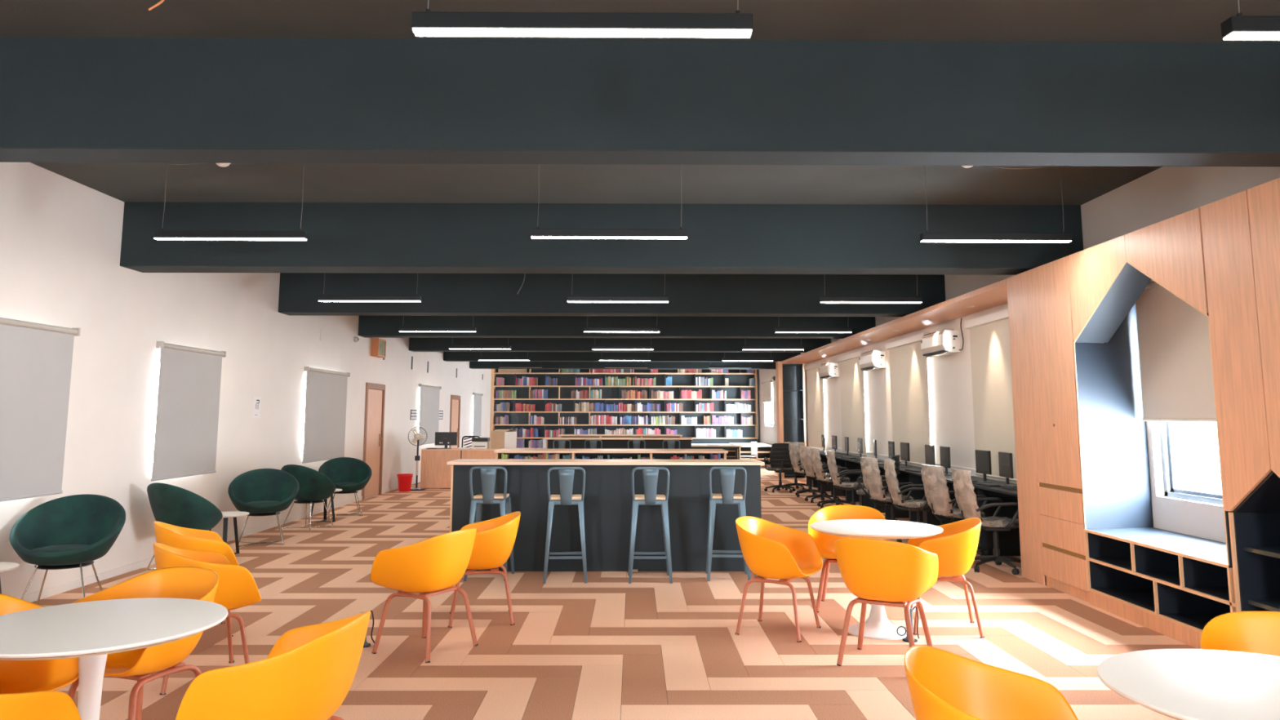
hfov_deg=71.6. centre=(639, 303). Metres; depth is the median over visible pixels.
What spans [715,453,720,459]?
book
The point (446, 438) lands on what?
monitor
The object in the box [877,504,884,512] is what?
computer tower
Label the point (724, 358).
pendant light
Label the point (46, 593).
baseboard
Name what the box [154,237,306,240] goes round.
diffuser
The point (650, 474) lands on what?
bar stool
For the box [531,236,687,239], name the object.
diffuser
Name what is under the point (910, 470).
keyboard
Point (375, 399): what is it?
door
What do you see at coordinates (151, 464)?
window
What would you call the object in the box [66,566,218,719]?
armchair
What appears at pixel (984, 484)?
keyboard
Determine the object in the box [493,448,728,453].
countertop
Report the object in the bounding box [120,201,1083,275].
beam
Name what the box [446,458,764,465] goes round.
countertop
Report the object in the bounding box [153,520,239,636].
armchair
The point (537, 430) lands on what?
book
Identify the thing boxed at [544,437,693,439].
countertop
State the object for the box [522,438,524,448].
book
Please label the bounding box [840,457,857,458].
keyboard
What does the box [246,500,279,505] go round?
cushion
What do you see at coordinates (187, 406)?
roller blind
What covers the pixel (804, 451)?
office chair
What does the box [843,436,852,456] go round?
monitor
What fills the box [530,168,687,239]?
pendant light
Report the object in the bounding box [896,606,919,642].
post
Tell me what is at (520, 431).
books
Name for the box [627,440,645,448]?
bar stool
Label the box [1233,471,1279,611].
shelf
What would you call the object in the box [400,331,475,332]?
diffuser
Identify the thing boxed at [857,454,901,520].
office chair
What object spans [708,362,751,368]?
pendant light
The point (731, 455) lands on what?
table
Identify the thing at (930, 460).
monitor
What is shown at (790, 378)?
shelf
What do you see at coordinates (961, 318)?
cable
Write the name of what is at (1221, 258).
wall
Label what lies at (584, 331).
diffuser
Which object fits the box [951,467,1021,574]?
office chair
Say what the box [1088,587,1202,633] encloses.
baseboard
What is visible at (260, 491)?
tub chair
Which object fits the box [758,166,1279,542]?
wall
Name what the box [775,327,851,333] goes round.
pendant light
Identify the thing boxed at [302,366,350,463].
roller blind
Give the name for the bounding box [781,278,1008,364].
soffit
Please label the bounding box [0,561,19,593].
side table
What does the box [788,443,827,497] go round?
office chair
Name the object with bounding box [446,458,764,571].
bar counter
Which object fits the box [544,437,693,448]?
countertop
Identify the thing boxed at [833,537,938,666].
armchair
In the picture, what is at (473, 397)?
window
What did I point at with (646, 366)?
pendant light
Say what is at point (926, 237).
pendant light
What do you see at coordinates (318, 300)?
diffuser
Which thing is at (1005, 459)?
monitor
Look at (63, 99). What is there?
beam
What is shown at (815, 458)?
office chair
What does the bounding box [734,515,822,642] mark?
armchair
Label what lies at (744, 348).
pendant light
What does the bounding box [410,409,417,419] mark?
poster board
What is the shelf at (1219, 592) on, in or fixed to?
attached to the window seat
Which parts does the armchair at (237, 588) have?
leg, leg, leg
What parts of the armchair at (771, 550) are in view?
leg, cross plate, leg, leg, cross plate, leg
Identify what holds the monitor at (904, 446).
on the computer desk at (1009, 544)
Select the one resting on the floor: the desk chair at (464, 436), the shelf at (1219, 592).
the desk chair at (464, 436)
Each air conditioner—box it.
[818,362,839,380]
[858,350,885,372]
[920,329,959,359]
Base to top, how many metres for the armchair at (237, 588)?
0.790 m
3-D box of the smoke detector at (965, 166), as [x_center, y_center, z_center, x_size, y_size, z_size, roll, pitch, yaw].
[2.669,-1.133,7.220,0.120,0.044,0.120,0,-7,0]
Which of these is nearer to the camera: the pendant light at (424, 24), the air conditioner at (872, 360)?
the pendant light at (424, 24)
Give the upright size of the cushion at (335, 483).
0.090 m
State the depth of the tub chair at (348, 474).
13.89 m
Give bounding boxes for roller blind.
[0,317,80,502]
[151,341,226,481]
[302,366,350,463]
[418,383,441,444]
[472,392,483,435]
[761,379,772,402]
[804,362,825,448]
[837,351,866,455]
[885,332,930,465]
[964,308,1017,481]
[1135,280,1216,422]
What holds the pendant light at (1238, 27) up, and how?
hanging from the ceiling
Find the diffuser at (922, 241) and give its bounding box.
[920,240,1071,242]
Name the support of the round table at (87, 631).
on the floor
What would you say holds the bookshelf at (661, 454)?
on the floor
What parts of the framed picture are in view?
frame, frame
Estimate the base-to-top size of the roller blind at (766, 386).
0.677 m
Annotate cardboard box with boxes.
[490,429,516,448]
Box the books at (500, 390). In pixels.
[499,390,662,424]
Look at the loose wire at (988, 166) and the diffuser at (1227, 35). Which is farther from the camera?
the loose wire at (988, 166)
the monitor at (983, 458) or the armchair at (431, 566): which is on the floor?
the armchair at (431, 566)
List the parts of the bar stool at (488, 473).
leg, leg, frame, seat, seat frame, leg, leg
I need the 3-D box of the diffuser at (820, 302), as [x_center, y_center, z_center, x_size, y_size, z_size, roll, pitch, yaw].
[2.791,-0.018,10.708,1.212,0.006,0.054,0,-7,0]
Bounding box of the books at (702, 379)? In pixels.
[501,368,752,448]
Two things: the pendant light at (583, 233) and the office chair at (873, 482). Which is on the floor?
the office chair at (873, 482)
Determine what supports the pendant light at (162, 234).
hanging from the ceiling
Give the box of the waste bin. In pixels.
[396,473,413,491]
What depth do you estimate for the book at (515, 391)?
30.86 m
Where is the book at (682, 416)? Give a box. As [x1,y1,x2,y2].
[680,415,683,424]
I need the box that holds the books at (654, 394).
[497,368,702,424]
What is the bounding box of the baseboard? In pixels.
[17,479,420,602]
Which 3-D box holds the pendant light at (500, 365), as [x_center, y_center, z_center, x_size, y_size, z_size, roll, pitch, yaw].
[-3.390,1.463,25.190,1.220,0.689,0.064,0,-7,0]
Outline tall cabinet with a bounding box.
[1006,255,1089,603]
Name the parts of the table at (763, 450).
seat, panel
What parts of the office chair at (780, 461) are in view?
armrest, leg, seat, frame, backrest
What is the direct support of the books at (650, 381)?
on the bookcase at (738, 379)
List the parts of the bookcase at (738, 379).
panel, panel, panel, panel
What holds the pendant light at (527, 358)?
hanging from the ceiling
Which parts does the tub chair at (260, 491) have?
leg, floor rail, seat plate, floor rail, leg, leg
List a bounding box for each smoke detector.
[216,163,231,167]
[961,165,973,168]
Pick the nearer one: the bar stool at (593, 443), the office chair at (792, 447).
the office chair at (792, 447)
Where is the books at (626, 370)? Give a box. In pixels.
[620,368,632,373]
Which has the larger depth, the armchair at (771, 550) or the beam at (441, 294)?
the beam at (441, 294)
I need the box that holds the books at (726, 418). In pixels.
[495,377,748,448]
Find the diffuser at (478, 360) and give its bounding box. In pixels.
[478,360,529,360]
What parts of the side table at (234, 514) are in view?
leg, leg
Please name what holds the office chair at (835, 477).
on the floor
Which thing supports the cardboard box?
on the reception desk at (435, 473)
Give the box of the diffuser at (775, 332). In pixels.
[775,332,851,333]
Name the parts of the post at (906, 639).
post, floor plate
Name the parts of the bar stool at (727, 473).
leg, leg, seat, seat frame, frame, leg, leg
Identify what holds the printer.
on the reception desk at (435, 473)
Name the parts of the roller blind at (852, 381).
pull chain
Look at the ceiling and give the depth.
4.87 m
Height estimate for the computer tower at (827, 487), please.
0.360 m
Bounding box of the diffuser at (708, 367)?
[708,367,733,368]
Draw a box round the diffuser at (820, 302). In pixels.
[820,302,921,302]
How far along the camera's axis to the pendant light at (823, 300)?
10.68 m
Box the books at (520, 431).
[518,378,705,437]
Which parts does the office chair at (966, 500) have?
leg, leg, armrest, armrest, seat, leg, leg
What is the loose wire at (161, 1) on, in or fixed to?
hanging from the ceiling
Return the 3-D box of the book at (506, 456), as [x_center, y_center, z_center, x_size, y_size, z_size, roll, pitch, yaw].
[-1.773,2.121,11.786,0.041,0.248,0.170,0,-7,0]
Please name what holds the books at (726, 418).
on the bookcase at (738, 379)
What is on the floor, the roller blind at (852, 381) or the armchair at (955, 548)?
the armchair at (955, 548)
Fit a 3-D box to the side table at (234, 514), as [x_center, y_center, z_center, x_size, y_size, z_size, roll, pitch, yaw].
[-4.578,2.534,9.745,0.500,0.450,0.500,6,-9,-40]
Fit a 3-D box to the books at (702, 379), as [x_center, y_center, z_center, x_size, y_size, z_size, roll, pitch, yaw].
[-0.432,3.547,30.948,8.749,2.924,0.236,0,-7,0]
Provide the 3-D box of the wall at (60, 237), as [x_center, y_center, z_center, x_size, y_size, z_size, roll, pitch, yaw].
[-5.168,1.504,14.083,0.220,3.780,34.400,0,-7,0]
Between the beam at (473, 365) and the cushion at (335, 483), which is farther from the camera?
the beam at (473, 365)
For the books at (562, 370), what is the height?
2.537 m
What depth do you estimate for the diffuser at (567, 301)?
10.66 m
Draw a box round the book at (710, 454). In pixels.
[709,453,712,459]
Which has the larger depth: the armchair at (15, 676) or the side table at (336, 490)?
the side table at (336, 490)
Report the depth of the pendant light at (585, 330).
14.23 m
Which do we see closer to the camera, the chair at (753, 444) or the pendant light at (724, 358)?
the pendant light at (724, 358)
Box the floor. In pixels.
[31,466,1197,719]
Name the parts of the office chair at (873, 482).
seat, armrest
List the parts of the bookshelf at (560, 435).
panel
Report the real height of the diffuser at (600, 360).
0.006 m
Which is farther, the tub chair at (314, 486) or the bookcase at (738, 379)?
the bookcase at (738, 379)
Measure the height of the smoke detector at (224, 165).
0.044 m
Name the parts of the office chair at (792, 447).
leg, leg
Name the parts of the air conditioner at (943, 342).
panel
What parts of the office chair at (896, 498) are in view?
armrest, armrest, seat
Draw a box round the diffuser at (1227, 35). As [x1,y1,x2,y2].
[1223,31,1279,39]
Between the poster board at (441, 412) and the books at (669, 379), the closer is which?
the poster board at (441, 412)
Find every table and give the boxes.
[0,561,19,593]
[0,597,228,719]
[208,511,248,554]
[308,488,342,522]
[691,444,742,459]
[809,519,942,639]
[1097,648,1279,719]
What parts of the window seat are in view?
seat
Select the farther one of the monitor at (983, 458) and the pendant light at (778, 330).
the pendant light at (778, 330)
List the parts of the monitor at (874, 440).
casing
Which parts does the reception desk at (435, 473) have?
panel, panel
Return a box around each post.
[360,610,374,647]
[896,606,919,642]
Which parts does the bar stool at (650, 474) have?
leg, leg, seat, frame, seat frame, leg, leg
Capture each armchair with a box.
[0,593,79,693]
[0,690,80,719]
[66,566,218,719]
[150,542,261,694]
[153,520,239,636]
[175,610,370,719]
[370,528,478,662]
[448,511,520,627]
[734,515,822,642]
[807,504,885,612]
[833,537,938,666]
[904,644,1077,719]
[906,517,984,638]
[1200,610,1279,656]
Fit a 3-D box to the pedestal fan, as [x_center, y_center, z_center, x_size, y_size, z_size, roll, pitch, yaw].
[-4.624,3.205,18.429,0.392,1.296,0.340,1,-7,-8]
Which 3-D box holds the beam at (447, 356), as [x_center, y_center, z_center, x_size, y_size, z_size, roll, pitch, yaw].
[-0.461,1.194,23.382,9.330,0.640,0.400,0,-7,0]
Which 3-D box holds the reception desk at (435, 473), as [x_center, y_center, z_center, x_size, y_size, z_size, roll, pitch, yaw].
[-3.354,3.520,19.029,2.510,0.825,0.810,0,-7,0]
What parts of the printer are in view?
lid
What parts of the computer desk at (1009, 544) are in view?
leg panel, leg panel, leg panel, leg panel, leg panel, leg panel, leg panel, modesty panel, leg panel, modesty panel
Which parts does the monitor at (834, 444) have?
casing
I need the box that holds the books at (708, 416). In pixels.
[506,376,724,424]
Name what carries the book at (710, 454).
on the bookshelf at (661, 454)
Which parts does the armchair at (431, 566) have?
leg, cross plate, leg, leg, cross plate, leg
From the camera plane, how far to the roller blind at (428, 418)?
21.27 m
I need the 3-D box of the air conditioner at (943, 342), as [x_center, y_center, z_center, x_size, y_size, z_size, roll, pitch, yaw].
[4.165,0.567,12.338,0.245,0.345,0.902,0,-7,0]
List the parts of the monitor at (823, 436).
casing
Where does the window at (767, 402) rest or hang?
in the wall at (1165, 193)
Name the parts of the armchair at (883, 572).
leg, leg, cross plate, leg, leg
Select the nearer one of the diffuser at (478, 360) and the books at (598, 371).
the diffuser at (478, 360)
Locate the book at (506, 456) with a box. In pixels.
[504,453,509,458]
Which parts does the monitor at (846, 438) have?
casing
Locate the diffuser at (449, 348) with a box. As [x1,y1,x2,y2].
[448,348,510,349]
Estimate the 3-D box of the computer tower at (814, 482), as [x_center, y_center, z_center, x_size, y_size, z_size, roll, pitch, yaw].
[3.925,3.792,19.237,0.386,0.360,0.170,0,-7,0]
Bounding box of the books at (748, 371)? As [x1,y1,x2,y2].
[502,368,751,437]
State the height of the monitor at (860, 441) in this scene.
0.365 m
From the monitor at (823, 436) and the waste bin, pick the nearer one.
the waste bin
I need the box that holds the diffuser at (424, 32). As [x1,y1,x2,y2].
[412,27,751,37]
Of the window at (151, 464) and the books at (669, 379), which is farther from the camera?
the books at (669, 379)
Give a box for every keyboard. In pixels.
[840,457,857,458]
[904,469,920,472]
[972,482,1000,487]
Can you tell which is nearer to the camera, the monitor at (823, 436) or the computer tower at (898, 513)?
the computer tower at (898, 513)
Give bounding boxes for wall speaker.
[354,336,359,342]
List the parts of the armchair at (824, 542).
leg, leg, cross plate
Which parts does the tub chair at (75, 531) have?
leg, leg, seat plate, leg, leg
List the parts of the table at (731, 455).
seat, panel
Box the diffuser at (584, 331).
[583,331,659,332]
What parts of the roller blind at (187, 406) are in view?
pull chain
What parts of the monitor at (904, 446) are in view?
casing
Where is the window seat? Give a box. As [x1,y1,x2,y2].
[1083,512,1240,648]
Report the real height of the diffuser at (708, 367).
0.006 m
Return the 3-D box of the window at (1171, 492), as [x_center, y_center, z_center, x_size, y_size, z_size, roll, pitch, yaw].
[4.439,0.736,6.685,0.220,1.561,1.680,0,-7,0]
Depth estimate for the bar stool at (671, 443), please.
17.84 m
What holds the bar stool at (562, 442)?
on the floor
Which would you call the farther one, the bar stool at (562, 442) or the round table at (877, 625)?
the bar stool at (562, 442)
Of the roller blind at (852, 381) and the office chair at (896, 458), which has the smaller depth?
the office chair at (896, 458)
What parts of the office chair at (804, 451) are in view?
leg, leg, seat, leg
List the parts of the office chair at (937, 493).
armrest, seat, armrest, leg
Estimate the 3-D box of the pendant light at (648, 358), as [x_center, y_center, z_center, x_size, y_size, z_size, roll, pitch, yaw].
[-0.360,1.021,21.338,1.220,0.689,0.064,0,-7,0]
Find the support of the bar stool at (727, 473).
on the floor
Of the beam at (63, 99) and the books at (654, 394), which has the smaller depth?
the beam at (63, 99)
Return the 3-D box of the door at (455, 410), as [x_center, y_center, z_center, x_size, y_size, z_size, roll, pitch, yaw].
[-5.188,3.580,24.531,0.225,2.080,1.250,0,-7,0]
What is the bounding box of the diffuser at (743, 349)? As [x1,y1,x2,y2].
[742,349,804,350]
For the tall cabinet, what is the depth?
8.02 m
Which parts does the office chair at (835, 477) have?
armrest, armrest, seat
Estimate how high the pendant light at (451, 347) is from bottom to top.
0.689 m
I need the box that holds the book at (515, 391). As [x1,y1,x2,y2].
[514,390,516,398]
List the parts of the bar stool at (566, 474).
leg, seat frame, frame, seat, leg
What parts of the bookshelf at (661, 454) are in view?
panel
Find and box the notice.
[251,396,261,417]
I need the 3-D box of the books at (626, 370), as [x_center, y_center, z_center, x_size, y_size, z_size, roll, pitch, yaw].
[-0.485,2.260,31.108,0.446,0.318,0.236,0,-7,0]
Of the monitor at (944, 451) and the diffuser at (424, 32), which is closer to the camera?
the diffuser at (424, 32)
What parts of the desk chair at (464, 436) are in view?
backrest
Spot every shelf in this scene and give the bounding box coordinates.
[775,361,806,478]
[1086,557,1235,607]
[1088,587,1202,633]
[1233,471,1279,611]
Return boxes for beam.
[0,36,1279,166]
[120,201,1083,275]
[278,272,945,316]
[358,315,875,338]
[408,337,831,352]
[443,351,800,362]
[469,361,776,369]
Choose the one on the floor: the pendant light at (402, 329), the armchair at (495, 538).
the armchair at (495, 538)
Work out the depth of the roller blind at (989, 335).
10.65 m
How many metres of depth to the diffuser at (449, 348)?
17.68 m
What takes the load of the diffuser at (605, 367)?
attached to the pendant light at (646, 366)
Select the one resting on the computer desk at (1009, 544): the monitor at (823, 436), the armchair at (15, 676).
the monitor at (823, 436)
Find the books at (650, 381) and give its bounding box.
[497,368,752,448]
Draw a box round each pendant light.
[153,162,307,240]
[318,279,421,302]
[399,315,475,332]
[411,0,752,37]
[448,344,511,349]
[478,351,529,360]
[498,361,542,367]
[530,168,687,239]
[567,274,668,302]
[583,316,659,332]
[591,337,653,349]
[599,356,650,360]
[604,361,647,368]
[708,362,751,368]
[722,352,773,360]
[742,338,804,350]
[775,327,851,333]
[820,280,922,302]
[920,165,1071,242]
[1220,0,1279,39]
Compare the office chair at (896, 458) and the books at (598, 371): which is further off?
the books at (598, 371)
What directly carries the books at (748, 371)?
on the bookcase at (738, 379)
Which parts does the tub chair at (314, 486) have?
leg, floor rail, leg, seat plate, leg, floor rail, leg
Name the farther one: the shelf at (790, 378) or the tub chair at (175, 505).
the shelf at (790, 378)
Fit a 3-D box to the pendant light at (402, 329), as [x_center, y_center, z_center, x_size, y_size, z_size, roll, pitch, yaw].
[-3.246,0.104,14.275,1.220,0.689,0.064,0,-7,0]
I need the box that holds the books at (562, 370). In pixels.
[498,368,711,434]
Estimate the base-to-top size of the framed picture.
0.340 m
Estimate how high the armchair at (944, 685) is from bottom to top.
0.790 m
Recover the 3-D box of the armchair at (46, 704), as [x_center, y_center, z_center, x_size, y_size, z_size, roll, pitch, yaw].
[-2.164,1.491,2.779,0.614,0.790,0.566,-3,-8,26]
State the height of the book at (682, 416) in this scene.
0.307 m
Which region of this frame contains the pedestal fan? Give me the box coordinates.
[408,426,426,490]
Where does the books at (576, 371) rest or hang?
on the bookcase at (738, 379)
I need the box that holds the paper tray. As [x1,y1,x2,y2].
[471,441,488,448]
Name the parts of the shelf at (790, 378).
panel, panel, panel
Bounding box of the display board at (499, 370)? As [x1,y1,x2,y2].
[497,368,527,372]
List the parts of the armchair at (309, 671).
leg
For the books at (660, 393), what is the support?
on the bookcase at (738, 379)
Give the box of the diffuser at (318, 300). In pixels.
[318,300,421,302]
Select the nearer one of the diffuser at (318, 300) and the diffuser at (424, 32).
the diffuser at (424, 32)
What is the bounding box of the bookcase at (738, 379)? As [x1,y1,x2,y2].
[489,368,759,448]
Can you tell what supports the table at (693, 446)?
on the floor
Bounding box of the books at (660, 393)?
[500,368,751,437]
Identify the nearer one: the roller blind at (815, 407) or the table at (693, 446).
the roller blind at (815, 407)
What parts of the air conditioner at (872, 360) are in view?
panel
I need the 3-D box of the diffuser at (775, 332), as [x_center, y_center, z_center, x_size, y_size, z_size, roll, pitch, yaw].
[2.793,0.458,14.277,1.212,0.006,0.054,0,-7,0]
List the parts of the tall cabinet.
panel, door, finger pull, drawer, drawer, finger pull, drawer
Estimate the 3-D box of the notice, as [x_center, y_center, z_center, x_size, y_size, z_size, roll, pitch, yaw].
[-5.037,1.359,11.653,0.003,0.280,0.260,0,-7,0]
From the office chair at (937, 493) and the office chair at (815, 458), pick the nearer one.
the office chair at (937, 493)
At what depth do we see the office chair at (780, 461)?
17.86 m
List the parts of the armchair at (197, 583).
leg, cross plate, leg, leg, cross plate, leg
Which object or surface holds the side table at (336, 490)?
on the floor
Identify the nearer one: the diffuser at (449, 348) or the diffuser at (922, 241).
the diffuser at (922, 241)
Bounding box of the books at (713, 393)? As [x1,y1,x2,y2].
[522,368,751,448]
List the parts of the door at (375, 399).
handle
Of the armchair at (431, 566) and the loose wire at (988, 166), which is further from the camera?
the loose wire at (988, 166)
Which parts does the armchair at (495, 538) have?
leg, cross plate, leg, leg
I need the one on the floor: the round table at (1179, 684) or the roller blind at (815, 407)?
the round table at (1179, 684)
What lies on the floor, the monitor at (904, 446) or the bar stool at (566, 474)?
the bar stool at (566, 474)
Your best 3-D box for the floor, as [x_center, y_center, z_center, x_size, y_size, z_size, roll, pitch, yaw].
[-0.396,3.366,13.885,9.730,0.150,34.800,0,-7,0]
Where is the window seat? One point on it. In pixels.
(1171, 584)
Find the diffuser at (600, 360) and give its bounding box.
[600,360,625,360]
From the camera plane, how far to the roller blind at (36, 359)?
7.23 m
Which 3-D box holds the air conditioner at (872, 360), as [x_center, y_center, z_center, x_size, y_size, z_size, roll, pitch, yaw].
[4.138,1.028,15.827,0.245,0.345,0.902,0,-7,0]
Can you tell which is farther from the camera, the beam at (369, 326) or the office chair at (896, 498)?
the beam at (369, 326)
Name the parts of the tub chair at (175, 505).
leg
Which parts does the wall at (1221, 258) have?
panel, edge trim, panel, panel, panel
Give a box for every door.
[361,382,385,499]
[448,395,460,448]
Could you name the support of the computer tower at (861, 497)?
on the floor
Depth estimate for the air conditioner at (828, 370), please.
18.92 m
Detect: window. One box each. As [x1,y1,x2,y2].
[150,355,159,471]
[471,396,473,434]
[766,385,773,426]
[1156,421,1222,506]
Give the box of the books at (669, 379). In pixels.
[610,376,755,437]
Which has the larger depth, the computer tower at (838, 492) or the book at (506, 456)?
the computer tower at (838, 492)
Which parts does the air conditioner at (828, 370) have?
panel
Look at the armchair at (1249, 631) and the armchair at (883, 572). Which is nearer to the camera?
the armchair at (1249, 631)
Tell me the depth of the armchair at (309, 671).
3.04 m
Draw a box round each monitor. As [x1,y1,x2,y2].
[435,431,457,448]
[819,434,826,452]
[831,435,838,453]
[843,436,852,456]
[857,437,862,458]
[873,439,881,462]
[888,440,894,457]
[899,442,912,467]
[924,444,935,465]
[939,445,951,475]
[974,449,993,482]
[998,451,1013,486]
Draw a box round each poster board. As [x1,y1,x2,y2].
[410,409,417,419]
[439,410,443,419]
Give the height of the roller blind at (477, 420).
1.357 m
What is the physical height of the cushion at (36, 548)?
0.090 m
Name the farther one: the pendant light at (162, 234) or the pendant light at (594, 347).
the pendant light at (594, 347)
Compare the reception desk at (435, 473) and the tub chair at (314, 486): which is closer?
the tub chair at (314, 486)
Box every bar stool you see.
[463,466,514,581]
[542,466,586,583]
[553,439,570,448]
[584,440,602,448]
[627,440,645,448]
[627,466,672,583]
[662,440,679,448]
[706,466,751,581]
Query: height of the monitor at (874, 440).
0.365 m
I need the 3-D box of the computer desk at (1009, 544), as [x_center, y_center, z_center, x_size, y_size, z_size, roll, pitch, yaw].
[3.966,2.896,14.139,0.595,0.860,11.160,0,-7,0]
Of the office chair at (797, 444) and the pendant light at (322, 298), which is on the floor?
the office chair at (797, 444)
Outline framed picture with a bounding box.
[370,337,386,357]
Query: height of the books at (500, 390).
1.167 m
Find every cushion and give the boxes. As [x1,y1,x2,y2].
[31,543,90,552]
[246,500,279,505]
[334,482,357,484]
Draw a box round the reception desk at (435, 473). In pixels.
[420,448,544,488]
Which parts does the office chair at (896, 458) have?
armrest, seat, backrest, frame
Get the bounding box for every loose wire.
[148,0,164,10]
[988,165,1057,168]
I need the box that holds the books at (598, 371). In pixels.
[493,368,713,437]
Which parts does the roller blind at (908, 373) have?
pull chain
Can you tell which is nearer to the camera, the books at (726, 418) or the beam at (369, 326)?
the beam at (369, 326)
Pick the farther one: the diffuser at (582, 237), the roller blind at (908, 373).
the roller blind at (908, 373)
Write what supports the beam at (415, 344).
attached to the wall at (60, 237)
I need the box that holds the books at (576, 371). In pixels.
[533,368,659,437]
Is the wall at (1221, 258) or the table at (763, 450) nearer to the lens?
the wall at (1221, 258)
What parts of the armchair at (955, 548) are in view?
leg, cross plate, leg, leg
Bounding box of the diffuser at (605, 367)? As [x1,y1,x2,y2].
[604,367,647,368]
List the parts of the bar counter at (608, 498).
panel, panel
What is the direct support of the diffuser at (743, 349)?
attached to the pendant light at (744, 348)
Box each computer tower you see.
[811,480,817,487]
[823,484,831,491]
[835,476,845,496]
[858,488,864,506]
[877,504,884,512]
[888,493,909,517]
[922,509,941,525]
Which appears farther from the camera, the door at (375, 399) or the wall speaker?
the door at (375, 399)
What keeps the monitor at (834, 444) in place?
on the computer desk at (1009, 544)
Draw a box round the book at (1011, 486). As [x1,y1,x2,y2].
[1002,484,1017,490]
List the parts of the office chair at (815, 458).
leg, leg, armrest, armrest, seat, leg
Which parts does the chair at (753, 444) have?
seat, backrest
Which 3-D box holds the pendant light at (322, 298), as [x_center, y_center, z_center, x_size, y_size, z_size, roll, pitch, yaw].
[-3.248,-0.372,10.706,1.220,0.689,0.064,0,-7,0]
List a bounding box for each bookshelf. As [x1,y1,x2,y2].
[493,448,728,459]
[558,434,682,437]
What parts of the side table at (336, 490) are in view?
leg, leg, leg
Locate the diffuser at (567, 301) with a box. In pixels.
[567,301,668,302]
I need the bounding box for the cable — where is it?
[959,318,964,350]
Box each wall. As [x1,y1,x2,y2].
[0,162,491,597]
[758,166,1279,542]
[1068,177,1279,565]
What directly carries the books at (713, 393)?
on the bookcase at (738, 379)
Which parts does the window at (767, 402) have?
sash, sash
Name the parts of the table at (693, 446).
leg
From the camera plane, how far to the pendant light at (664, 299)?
10.66 m
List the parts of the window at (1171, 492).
sill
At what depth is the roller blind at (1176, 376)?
7.10 m
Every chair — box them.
[8,493,125,607]
[146,482,222,570]
[227,468,298,546]
[280,464,335,530]
[318,457,372,517]
[461,435,479,447]
[739,441,756,459]
[764,443,795,493]
[782,441,812,490]
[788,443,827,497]
[799,445,840,503]
[809,447,851,508]
[826,449,866,505]
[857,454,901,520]
[860,456,915,519]
[884,458,931,542]
[920,463,991,560]
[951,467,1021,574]
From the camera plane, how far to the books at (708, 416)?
30.90 m
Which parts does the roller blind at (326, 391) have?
pull chain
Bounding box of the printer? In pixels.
[471,437,489,448]
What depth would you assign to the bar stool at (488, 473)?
8.36 m
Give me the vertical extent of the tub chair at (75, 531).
0.870 m
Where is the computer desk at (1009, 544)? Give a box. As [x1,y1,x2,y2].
[806,446,1020,555]
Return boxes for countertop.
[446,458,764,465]
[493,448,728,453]
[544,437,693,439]
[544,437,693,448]
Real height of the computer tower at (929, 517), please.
0.360 m
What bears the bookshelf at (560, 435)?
on the floor
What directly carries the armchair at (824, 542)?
on the floor
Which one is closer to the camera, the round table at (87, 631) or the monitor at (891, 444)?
the round table at (87, 631)
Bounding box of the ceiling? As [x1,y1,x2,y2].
[0,0,1279,204]
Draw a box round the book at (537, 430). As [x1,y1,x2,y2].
[536,429,538,437]
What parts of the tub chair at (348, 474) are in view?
seat plate, floor rail, leg, leg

